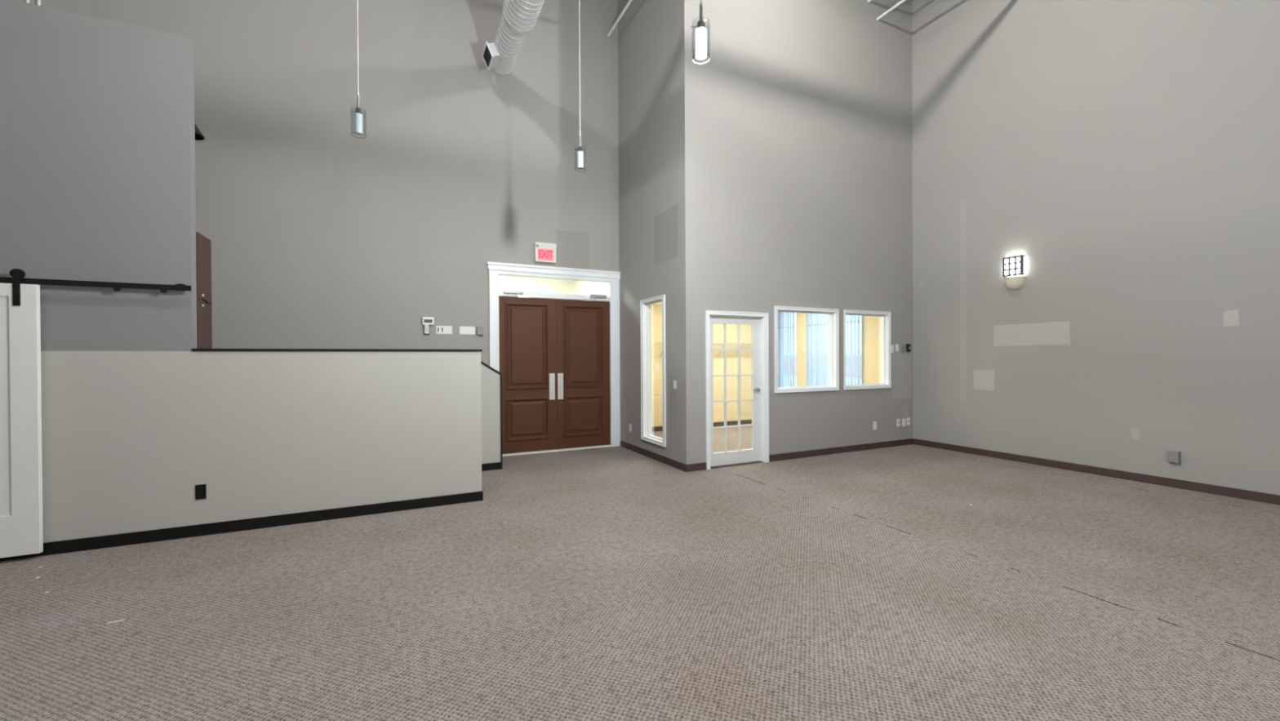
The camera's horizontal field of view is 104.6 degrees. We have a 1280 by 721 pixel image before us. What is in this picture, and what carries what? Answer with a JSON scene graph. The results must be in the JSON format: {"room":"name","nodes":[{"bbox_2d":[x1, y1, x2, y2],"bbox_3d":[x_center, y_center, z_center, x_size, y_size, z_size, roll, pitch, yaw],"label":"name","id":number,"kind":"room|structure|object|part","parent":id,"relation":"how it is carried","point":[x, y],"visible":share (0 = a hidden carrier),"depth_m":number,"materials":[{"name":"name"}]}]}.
{"room":"empty office lobby","nodes":[
{"label":"empty office lobby","id":0,"kind":"room"},
{"bbox_2d":[0,0,481,542],"bbox_3d":[-4.978,-0.607,3.680,7.272,4.223,0.112,0,0,-26],"label":"wall","id":1,"kind":"structure","parent":0,"point":[128,437],"depth_m":4.07,"materials":[{"name":"white paint"}]},
{"bbox_2d":[0,268,43,557],"bbox_3d":[-4.960,0.389,3.544,0.914,2.142,0.053,0,0,-26],"label":"barn door","id":2,"kind":"structure","parent":1,"relation":"in","point":[21,530],"depth_m":3.69,"materials":[{"name":"white paint"}]},
{"bbox_3d":[-4.962,-0.522,3.532,0.624,0.095,0.012,0,0,-26],"label":"rail","id":3,"kind":"part","parent":2,"relation":"part of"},
{"bbox_3d":[-4.952,1.308,3.542,0.624,0.305,0.012,0,0,-26],"label":"rail","id":4,"kind":"part","parent":2,"relation":"part of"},
{"bbox_2d":[0,276,191,293],"bbox_3d":[-4.731,-0.592,3.698,2.132,0.082,0.070,0,0,-26],"label":"barn door track","id":5,"kind":"object","parent":1,"relation":"attached to","point":[163,288],"visible":0.93,"depth_m":3.90,"materials":[{"name":"black metal"}]},
{"bbox_2d":[195,124,204,140],"bbox_3d":[-4.067,-2.184,4.409,0.230,0.269,0.417,0,0,-26],"label":"lamp","id":6,"kind":"object","parent":1,"relation":"attached to","point":[198,135],"visible":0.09,"depth_m":4.57,"materials":[{"name":"black metal"}]},
{"bbox_2d":[195,484,206,499],"bbox_3d":[-3.746,1.120,4.216,0.072,0.125,0.010,0,0,-26],"label":"wall outlet","id":7,"kind":"object","parent":1,"relation":"attached to","point":[201,489],"visible":1,"depth_m":4.21,"materials":[{"name":"black plastic"}]},
{"bbox_2d":[0,490,483,560],"bbox_3d":[-3.317,1.443,4.425,3.682,0.098,0.012,0,0,-26],"label":"baseboard","id":8,"kind":"structure","parent":1,"relation":"attached to","point":[179,532],"depth_m":4.33,"materials":[{"name":"black rubber"}]},
{"bbox_2d":[191,348,482,351],"bbox_3d":[-2.758,-0.099,4.760,2.366,0.022,0.136,0,0,-26],"label":"trim","id":9,"kind":"structure","parent":1,"relation":"on","point":[193,349],"depth_m":4.59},
{"bbox_2d":[15,0,618,365],"bbox_3d":[-4.772,-2.812,6.330,9.990,8.600,0.120,0,0,-26],"label":"wall","id":10,"kind":"structure","parent":0,"point":[322,235],"depth_m":6.85,"materials":[{"name":"beige paint"}]},
{"bbox_2d":[36,0,40,5],"bbox_3d":[-6.541,-4.298,5.376,0.026,5.600,0.026,0,0,-26],"label":"conduit","id":11,"kind":"object","parent":10,"relation":"attached to","point":[38,2],"visible":0.02,"depth_m":5.37,"materials":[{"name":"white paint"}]},
{"bbox_2d":[423,324,429,334],"bbox_3d":[-3.057,-0.439,7.083,0.080,0.134,0.038,0,0,-26],"label":"remote control","id":12,"kind":"object","parent":10,"relation":"attached to","point":[426,327],"visible":1,"depth_m":7.07,"materials":[{"name":"white plastic"}]},
{"bbox_2d":[422,316,434,324],"bbox_3d":[-3.037,-0.565,7.089,0.154,0.116,0.043,0,0,-26],"label":"thermostat","id":13,"kind":"object","parent":10,"relation":"attached to","point":[425,320],"visible":1,"depth_m":7.07,"materials":[{"name":"white plastic"}]},
{"bbox_2d":[435,325,452,333],"bbox_3d":[-2.847,-0.446,7.194,0.218,0.118,0.021,0,0,-26],"label":"light switch","id":14,"kind":"object","parent":10,"relation":"attached to","point":[439,329],"visible":1,"depth_m":7.20,"materials":[{"name":"white plastic"}]},
{"bbox_2d":[459,326,475,334],"bbox_3d":[-2.560,-0.446,7.334,0.218,0.116,0.021,0,0,-26],"label":"light switch","id":15,"kind":"object","parent":10,"relation":"attached to","point":[463,330],"visible":1,"depth_m":7.34,"materials":[{"name":"white plastic"}]},
{"bbox_2d":[476,326,483,335],"bbox_3d":[-2.392,-0.444,7.400,0.092,0.128,0.049,0,0,-26],"label":"junction box","id":16,"kind":"object","parent":10,"relation":"attached to","point":[479,329],"visible":1,"depth_m":7.38,"materials":[{"name":"grey plastic"}]},
{"bbox_2d":[498,289,557,453],"bbox_3d":[-1.741,0.173,7.749,0.913,2.515,0.110,0,0,-26],"label":"door","id":17,"kind":"structure","parent":10,"relation":"in","point":[527,326],"depth_m":7.75,"materials":[{"name":"brown paint"}]},
{"bbox_3d":[-1.770,-0.932,7.743,0.642,0.103,0.008,0,0,-26],"label":"rail","id":18,"kind":"part","parent":17,"relation":"part of","materials":[{"name":"brown paint"}]},
{"bbox_3d":[-1.765,-0.223,7.744,0.532,1.205,0.016,0,0,-26],"label":"panel","id":19,"kind":"part","parent":17,"relation":"part of","materials":[{"name":"brown paint"}]},
{"bbox_3d":[-1.762,-0.223,7.737,0.674,1.347,0.032,0,0,-26],"label":"moulding","id":20,"kind":"part","parent":17,"relation":"part of","materials":[{"name":"brown paint"}]},
{"bbox_3d":[-1.763,0.517,7.752,0.642,0.165,0.008,0,0,-26],"label":"rail","id":21,"kind":"part","parent":17,"relation":"part of","materials":[{"name":"brown paint"}]},
{"bbox_3d":[-1.759,1.330,7.756,0.642,0.201,0.008,0,0,-26],"label":"rail","id":22,"kind":"part","parent":17,"relation":"part of","materials":[{"name":"brown paint"}]},
{"bbox_3d":[-1.759,0.915,7.750,0.532,0.520,0.016,0,0,-26],"label":"panel","id":23,"kind":"part","parent":17,"relation":"part of","materials":[{"name":"brown paint"}]},
{"bbox_3d":[-1.756,0.915,7.743,0.674,0.662,0.032,0,0,-26],"label":"moulding","id":24,"kind":"part","parent":17,"relation":"part of","materials":[{"name":"brown paint"}]},
{"bbox_3d":[-1.407,0.417,7.918,0.090,0.422,0.003,0,0,-26],"label":"push plate","id":25,"kind":"part","parent":17,"relation":"part of","materials":[{"name":"metal"}]},
{"bbox_2d":[533,241,556,263],"bbox_3d":[-1.497,-1.699,7.811,0.344,0.304,0.081,0,0,-26],"label":"exit sign","id":26,"kind":"object","parent":10,"relation":"attached to","point":[544,252],"visible":1,"depth_m":7.77,"materials":[{"name":"grey plastic"}]},
{"bbox_2d":[486,261,620,446],"bbox_3d":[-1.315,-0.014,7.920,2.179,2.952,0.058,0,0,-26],"label":"trim","id":27,"kind":"structure","parent":10,"relation":"attached to","point":[495,268],"depth_m":8.10,"materials":[{"name":"white paint"}]},
{"bbox_2d":[498,290,609,301],"bbox_3d":[-1.353,-1.032,7.979,1.833,0.083,0.112,0,0,-26],"label":"trim","id":28,"kind":"structure","parent":10,"relation":"attached to","point":[533,295],"depth_m":7.91,"materials":[{"name":"white paint"}]},
{"bbox_2d":[502,444,610,456],"bbox_3d":[-1.344,1.448,8.001,1.833,0.026,0.115,0,0,-26],"label":"threshold","id":29,"kind":"object","parent":10,"relation":"in","point":[600,446],"depth_m":7.93,"materials":[{"name":"silver metal"}]},
{"bbox_2d":[556,293,610,448],"bbox_3d":[-0.916,0.167,8.150,0.912,2.515,0.110,0,0,-26],"label":"door","id":30,"kind":"structure","parent":10,"relation":"in","point":[583,326],"depth_m":8.14,"materials":[{"name":"brown paint"}]},
{"bbox_3d":[-1.282,0.416,7.979,0.093,0.422,0.003,0,0,-26],"label":"push plate","id":31,"kind":"part","parent":30,"relation":"part of","materials":[{"name":"metal"}]},
{"bbox_3d":[-0.931,-0.938,8.152,0.645,0.103,0.008,0,0,-26],"label":"rail","id":32,"kind":"part","parent":30,"relation":"part of","materials":[{"name":"brown paint"}]},
{"bbox_3d":[-0.923,0.511,8.160,0.645,0.165,0.008,0,0,-26],"label":"rail","id":33,"kind":"part","parent":30,"relation":"part of","materials":[{"name":"brown paint"}]},
{"bbox_3d":[-0.920,0.908,8.158,0.535,0.520,0.016,0,0,-26],"label":"panel","id":34,"kind":"part","parent":30,"relation":"part of","materials":[{"name":"brown paint"}]},
{"bbox_3d":[-0.925,-0.229,8.152,0.535,1.205,0.016,0,0,-26],"label":"panel","id":35,"kind":"part","parent":30,"relation":"part of","materials":[{"name":"brown paint"}]},
{"bbox_3d":[-0.922,-0.229,8.145,0.677,1.347,0.032,0,0,-26],"label":"moulding","id":36,"kind":"part","parent":30,"relation":"part of","materials":[{"name":"brown paint"}]},
{"bbox_3d":[-0.919,1.324,8.164,0.645,0.201,0.008,0,0,-26],"label":"rail","id":37,"kind":"part","parent":30,"relation":"part of","materials":[{"name":"brown paint"}]},
{"bbox_3d":[-0.916,0.908,8.151,0.677,0.662,0.032,0,0,-26],"label":"moulding","id":38,"kind":"part","parent":30,"relation":"part of","materials":[{"name":"brown paint"}]},
{"bbox_2d":[607,0,632,36],"bbox_3d":[1.064,-5.444,5.016,0.040,0.038,7.325,0,0,-26],"label":"rod","id":39,"kind":"object","parent":10,"relation":"attached to","point":[629,1],"visible":1,"depth_m":7.85,"materials":[{"name":"white paint"}]},
{"bbox_2d":[480,363,500,463],"bbox_3d":[-3.006,0.692,6.222,2.422,1.575,0.110,0,0,-26],"label":"wall","id":40,"kind":"structure","parent":0,"point":[490,379],"depth_m":6.65,"materials":[{"name":"white paint"}]},
{"bbox_2d":[480,360,502,462],"bbox_3d":[-2.997,0.681,6.226,2.442,1.598,0.134,0,0,-26],"label":"trim","id":41,"kind":"structure","parent":40,"relation":"attached to","point":[482,362],"depth_m":6.69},
{"bbox_2d":[481,462,502,471],"bbox_3d":[-2.067,1.425,6.612,0.442,0.095,0.014,0,0,-26],"label":"baseboard","id":42,"kind":"structure","parent":40,"relation":"attached to","point":[496,465],"depth_m":6.64,"materials":[{"name":"black rubber"}]},
{"bbox_2d":[498,275,573,294],"bbox_3d":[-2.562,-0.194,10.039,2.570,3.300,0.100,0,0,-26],"label":"transom window","id":43,"kind":"structure","parent":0,"point":[505,282],"depth_m":10.19,"materials":[{"name":"clear glass"}]},
{"bbox_2d":[573,0,681,462],"bbox_3d":[-0.383,-2.847,8.576,0.132,8.600,4.422,0,0,-26],"label":"wall","id":44,"kind":"structure","parent":0,"point":[649,30],"depth_m":7.41,"materials":[{"name":"beige paint"}]},
{"bbox_2d":[640,294,666,446],"bbox_3d":[0.245,0.143,7.329,0.158,2.148,0.755,0,0,-26],"label":"window","id":45,"kind":"structure","parent":44,"relation":"in","point":[646,304],"depth_m":7.59,"materials":[{"name":"white paint"}]},
{"bbox_2d":[620,440,685,471],"bbox_3d":[0.129,1.408,7.453,0.012,0.098,2.169,0,0,-26],"label":"baseboard","id":46,"kind":"structure","parent":44,"relation":"attached to","point":[668,461],"depth_m":7.25,"materials":[{"name":"brown plastic"}]},
{"bbox_2d":[673,379,676,388],"bbox_3d":[0.472,0.326,6.731,0.011,0.120,0.075,0,0,-26],"label":"light switch","id":47,"kind":"object","parent":44,"relation":"attached to","point":[674,380],"visible":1,"depth_m":6.72,"materials":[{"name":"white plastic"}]},
{"bbox_2d":[0,423,1279,720],"bbox_3d":[-0.036,1.551,1.700,14.640,0.120,17.320,0,0,-26],"label":"floor","id":48,"kind":"structure","parent":0,"point":[617,583],"depth_m":2.98,"materials":[{"name":"carpet"}]},
{"bbox_2d":[106,619,124,623],"bbox_3d":[-3.002,1.496,2.834,0.075,0.004,0.010,0,0,-26],"label":"chip","id":49,"kind":"object","parent":48,"relation":"on","point":[120,620],"visible":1,"depth_m":2.83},
{"bbox_2d":[651,302,751,426],"bbox_3d":[1.197,0.044,10.544,4.391,2.780,0.120,0,0,-26],"label":"wall","id":50,"kind":"structure","parent":0,"point":[656,308],"depth_m":10.76,"materials":[{"name":"beige paint"}]},
{"bbox_2d":[654,363,658,369],"bbox_3d":[0.344,0.122,10.057,0.080,0.125,0.011,0,0,-26],"label":"light switch","id":51,"kind":"object","parent":50,"relation":"attached to","point":[656,365],"visible":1,"depth_m":10.05,"materials":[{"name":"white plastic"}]},
{"bbox_2d":[652,419,751,431],"bbox_3d":[1.233,1.385,10.493,4.367,0.098,0.012,0,0,-26],"label":"baseboard","id":52,"kind":"structure","parent":50,"relation":"attached to","point":[744,421],"depth_m":10.81,"materials":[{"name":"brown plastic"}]},
{"bbox_2d":[655,342,751,356],"bbox_3d":[1.527,-0.228,10.466,2.560,0.295,0.312,0,0,-26],"label":"shelf","id":53,"kind":"object","parent":50,"relation":"attached to","point":[655,342],"visible":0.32,"depth_m":10.52,"materials":[{"name":"white metal"}]},
{"bbox_3d":[1.591,-0.317,10.334,2.560,0.016,0.018,0,0,-26],"label":"hanging rail","id":54,"kind":"part","parent":53,"relation":"part of","materials":[{"name":"white metal"}]},
{"bbox_2d":[781,311,782,369],"bbox_3d":[3.389,-0.066,11.192,0.060,2.270,0.570,0,0,-26],"label":"window","id":55,"kind":"structure","parent":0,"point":[781,312],"depth_m":11.40,"materials":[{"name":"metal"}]},
{"bbox_2d":[680,0,912,464],"bbox_3d":[2.589,-2.856,7.496,4.511,8.600,0.120,0,0,-26],"label":"wall","id":56,"kind":"structure","parent":0,"point":[796,129],"depth_m":7.34,"materials":[{"name":"beige paint"}]},
{"bbox_2d":[685,462,706,471],"bbox_3d":[0.742,1.410,6.538,0.315,0.098,0.012,0,0,-26],"label":"baseboard","id":57,"kind":"structure","parent":56,"relation":"attached to","point":[698,466],"depth_m":6.53,"materials":[{"name":"brown plastic"}]},
{"bbox_2d":[710,315,760,466],"bbox_3d":[1.319,0.417,6.881,0.912,2.050,0.103,0,0,-26],"label":"door","id":58,"kind":"structure","parent":56,"relation":"in","point":[722,458],"depth_m":6.94,"materials":[{"name":"white paint"}]},
{"bbox_3d":[1.291,-0.557,6.898,0.685,0.102,0.042,0,0,-26],"label":"rail","id":59,"kind":"part","parent":58,"relation":"part of","materials":[{"name":"white paint"}]},
{"bbox_3d":[1.301,1.353,6.909,0.685,0.178,0.042,0,0,-26],"label":"rail","id":60,"kind":"part","parent":58,"relation":"part of","materials":[{"name":"white paint"}]},
{"bbox_2d":[710,460,763,468],"bbox_3d":[1.326,1.450,6.895,0.908,0.008,0.100,0,0,-26],"label":"threshold","id":61,"kind":"object","parent":56,"relation":"in","point":[759,461],"depth_m":6.87,"materials":[{"name":"brown plastic"}]},
{"bbox_2d":[705,310,768,469],"bbox_3d":[1.328,0.392,6.884,1.052,2.125,0.160,0,0,-26],"label":"trim","id":62,"kind":"structure","parent":56,"relation":"attached to","point":[764,317],"depth_m":7.03,"materials":[{"name":"white paint"}]},
{"bbox_2d":[773,305,839,393],"bbox_3d":[2.477,-0.162,7.442,1.260,1.255,0.158,0,0,-26],"label":"window","id":63,"kind":"structure","parent":56,"relation":"in","point":[833,313],"depth_m":7.58,"materials":[{"name":"white paint"}]},
{"bbox_2d":[768,438,913,462],"bbox_3d":[3.245,1.390,7.755,3.142,0.098,0.012,0,0,-26],"label":"baseboard","id":64,"kind":"structure","parent":56,"relation":"attached to","point":[782,456],"depth_m":7.66,"materials":[{"name":"brown plastic"}]},
{"bbox_2d":[843,309,891,390],"bbox_3d":[3.636,-0.172,8.005,1.055,1.255,0.158,0,0,-26],"label":"window","id":65,"kind":"structure","parent":56,"relation":"in","point":[886,368],"depth_m":8.16,"materials":[{"name":"white paint"}]},
{"bbox_2d":[873,421,876,429],"bbox_3d":[3.820,1.057,8.034,0.078,0.130,0.010,0,0,-26],"label":"wall outlet","id":66,"kind":"object","parent":56,"relation":"attached to","point":[874,422],"visible":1,"depth_m":8.03,"materials":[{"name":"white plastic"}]},
{"bbox_2d":[876,0,906,20],"bbox_3d":[4.983,-5.538,5.715,0.040,0.038,5.156,0,0,-26],"label":"rod","id":67,"kind":"object","parent":56,"relation":"attached to","point":[901,1],"visible":1,"depth_m":7.80,"materials":[{"name":"white paint"}]},
{"bbox_2d":[890,345,893,352],"bbox_3d":[4.189,-0.193,8.209,0.072,0.125,0.011,0,0,-26],"label":"light switch","id":68,"kind":"object","parent":56,"relation":"attached to","point":[891,346],"visible":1,"depth_m":8.20,"materials":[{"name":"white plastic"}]},
{"bbox_2d":[895,343,898,351],"bbox_3d":[4.300,-0.211,8.263,0.076,0.125,0.011,0,0,-26],"label":"light switch","id":69,"kind":"object","parent":56,"relation":"attached to","point":[896,344],"visible":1,"depth_m":8.26,"materials":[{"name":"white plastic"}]},
{"bbox_2d":[896,418,900,426],"bbox_3d":[4.330,1.042,8.282,0.078,0.128,0.010,0,0,-26],"label":"wall outlet","id":70,"kind":"object","parent":56,"relation":"attached to","point":[898,420],"visible":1,"depth_m":8.28,"materials":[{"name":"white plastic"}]},
{"bbox_2d":[902,418,905,426],"bbox_3d":[4.456,1.046,8.344,0.078,0.128,0.010,0,0,-26],"label":"wall outlet","id":71,"kind":"object","parent":56,"relation":"attached to","point":[903,420],"visible":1,"depth_m":8.33,"materials":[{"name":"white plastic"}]},
{"bbox_2d":[902,344,906,351],"bbox_3d":[4.446,-0.206,8.328,0.075,0.125,0.022,0,0,-26],"label":"wall control","id":72,"kind":"object","parent":56,"relation":"attached to","point":[904,346],"visible":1,"depth_m":8.31,"materials":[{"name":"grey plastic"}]},
{"bbox_2d":[906,343,910,351],"bbox_3d":[4.549,-0.213,8.376,0.078,0.130,0.026,0,0,-26],"label":"keypad","id":73,"kind":"object","parent":56,"relation":"attached to","point":[908,345],"visible":1,"depth_m":8.37,"materials":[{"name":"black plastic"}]},
{"bbox_2d":[906,417,910,425],"bbox_3d":[4.557,1.034,8.393,0.078,0.128,0.010,0,0,-26],"label":"wall outlet","id":74,"kind":"object","parent":56,"relation":"attached to","point":[908,418],"visible":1,"depth_m":8.39,"materials":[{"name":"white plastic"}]},
{"bbox_2d":[810,313,811,377],"bbox_3d":[3.966,-0.062,10.005,0.060,2.270,1.370,0,0,-26],"label":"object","id":75,"kind":"structure","parent":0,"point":[811,313],"depth_m":10.57,"materials":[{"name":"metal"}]},
{"bbox_2d":[795,312,880,386],"bbox_3d":[3.894,0.033,10.004,0.012,2.780,3.210,0,0,-26],"label":"wall","id":76,"kind":"structure","parent":0,"point":[871,325],"depth_m":9.28,"materials":[{"name":"beige paint"}]},
{"bbox_2d":[777,311,794,386],"bbox_3d":[3.277,-0.025,11.116,0.044,2.490,0.630,0,0,-26],"label":"vertical blind","id":77,"kind":"object","parent":76,"relation":"attached to","point":[781,371],"visible":0.54,"depth_m":11.10,"materials":[{"name":"white paint"}]},
{"bbox_2d":[805,313,860,386],"bbox_3d":[3.845,-0.021,9.947,0.044,2.490,1.470,0,0,-26],"label":"vertical blind","id":78,"kind":"object","parent":76,"relation":"attached to","point":[824,317],"visible":0.44,"depth_m":10.11,"materials":[{"name":"white paint"}]},
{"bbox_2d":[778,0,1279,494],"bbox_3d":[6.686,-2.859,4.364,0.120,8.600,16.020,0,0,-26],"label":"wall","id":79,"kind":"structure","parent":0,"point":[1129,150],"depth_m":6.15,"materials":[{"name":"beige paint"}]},
{"bbox_2d":[1002,254,1026,289],"bbox_3d":[5.276,-1.237,6.999,0.135,0.470,0.266,0,0,-26],"label":"wall sconce","id":80,"kind":"object","parent":79,"relation":"attached to","point":[1013,266],"visible":1,"depth_m":6.97,"materials":[{"name":"beige glass"}]},
{"bbox_2d":[1004,257,1020,275],"bbox_3d":[5.299,-1.333,7.010,0.048,0.253,0.208,0,0,-26],"label":"diffuser","id":81,"kind":"object","parent":80,"relation":"attached to","point":[1012,264],"depth_m":7.00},
{"bbox_3d":[5.276,-1.089,7.000,0.133,0.175,0.266,0,0,-26],"label":"lamp shade","id":82,"kind":"part","parent":80,"relation":"part of","materials":[{"name":"beige glass"}]},
{"bbox_2d":[912,438,1279,505],"bbox_3d":[7.405,1.397,2.802,0.012,0.098,12.558,0,0,-26],"label":"baseboard","id":83,"kind":"structure","parent":79,"relation":"attached to","point":[1274,499],"depth_m":6.02,"materials":[{"name":"brown plastic"}]},
{"bbox_2d":[1166,449,1180,463],"bbox_3d":[6.025,1.086,5.582,0.060,0.132,0.096,0,0,-26],"label":"junction box","id":84,"kind":"object","parent":79,"relation":"attached to","point":[1173,456],"visible":1,"depth_m":5.56,"materials":[{"name":"grey plastic"}]},
{"bbox_3d":[0.426,-7.181,0.588,14.621,0.150,14.967,0,0,-26],"label":"ceiling","id":85,"kind":"structure","parent":0,"visible":0},
{"bbox_2d":[351,0,366,138],"bbox_3d":[-2.402,-4.511,4.183,0.130,5.202,0.130,0,0,-26],"label":"pendant light","id":86,"kind":"object","parent":85,"relation":"hanging from","point":[358,112],"visible":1,"depth_m":4.19,"materials":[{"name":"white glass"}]},
{"bbox_3d":[-2.390,-2.195,4.196,0.020,0.103,0.019,0,0,-26],"label":"stem","id":87,"kind":"part","parent":86,"relation":"part of","materials":[{"name":"silver metal"}]},
{"bbox_2d":[481,0,544,75],"bbox_3d":[0.240,-5.616,2.218,0.736,2.996,11.012,0,0,-26],"label":"air duct","id":88,"kind":"object","parent":85,"relation":"hanging from","point":[519,17],"visible":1,"depth_m":6.37,"materials":[{"name":"metal"}]},
{"bbox_3d":[-2.124,-4.237,6.893,0.105,0.198,0.360,0,0,-26],"label":"register frame","id":89,"kind":"part","parent":88,"relation":"part of","materials":[{"name":"white paint"}]},
{"bbox_2d":[484,47,491,66],"bbox_3d":[-2.122,-4.237,6.894,0.074,0.155,0.320,0,0,-26],"label":"register","id":90,"kind":"object","parent":88,"relation":"attached to","point":[487,51],"depth_m":6.89,"materials":[{"name":"black metal"}]},
{"bbox_2d":[573,0,586,172],"bbox_3d":[-0.615,-4.525,4.973,0.130,5.202,0.130,0,0,-26],"label":"pendant light","id":91,"kind":"object","parent":85,"relation":"hanging from","point":[580,149],"visible":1,"depth_m":4.98,"materials":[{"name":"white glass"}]},
{"bbox_2d":[690,0,710,63],"bbox_3d":[0.375,-4.519,3.129,0.130,5.202,0.130,0,0,-26],"label":"pendant light","id":92,"kind":"object","parent":85,"relation":"hanging from","point":[701,53],"visible":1,"depth_m":3.12,"materials":[{"name":"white glass"}]},
{"bbox_3d":[0.387,-2.203,3.142,0.020,0.103,0.019,0,0,-26],"label":"stem","id":93,"kind":"part","parent":92,"relation":"part of","materials":[{"name":"silver metal"}]},
{"bbox_3d":[-4.300,1.225,4.806,2.850,0.540,1.310,0,0,-26],"label":"floor","id":94,"kind":"structure","parent":0,"visible":0},
{"bbox_2d":[195,231,212,348],"bbox_3d":[-3.994,-0.091,4.529,0.049,2.092,0.358,0,0,-26],"label":"door","id":95,"kind":"structure","parent":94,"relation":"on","point":[203,245],"depth_m":4.50,"materials":[{"name":"brown wood"}]},
{"label":"outside","id":96,"kind":"structure","parent":0,"visible":0},
{"bbox_2d":[784,374,862,386],"bbox_3d":[21.854,1.327,32.863,51.980,0.150,80.000,0,0,-26],"label":"ground","id":97,"kind":"structure","parent":96,"point":[795,376],"depth_m":31.58,"materials":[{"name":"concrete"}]},
{"bbox_2d":[784,354,862,377],"bbox_3d":[20.091,0.391,36.451,8.400,1.700,44.400,0,0,-26],"label":"barrier","id":98,"kind":"object","parent":97,"relation":"on","point":[795,356],"visible":0.02,"depth_m":38.97,"materials":[{"name":"brick"}]}
]}

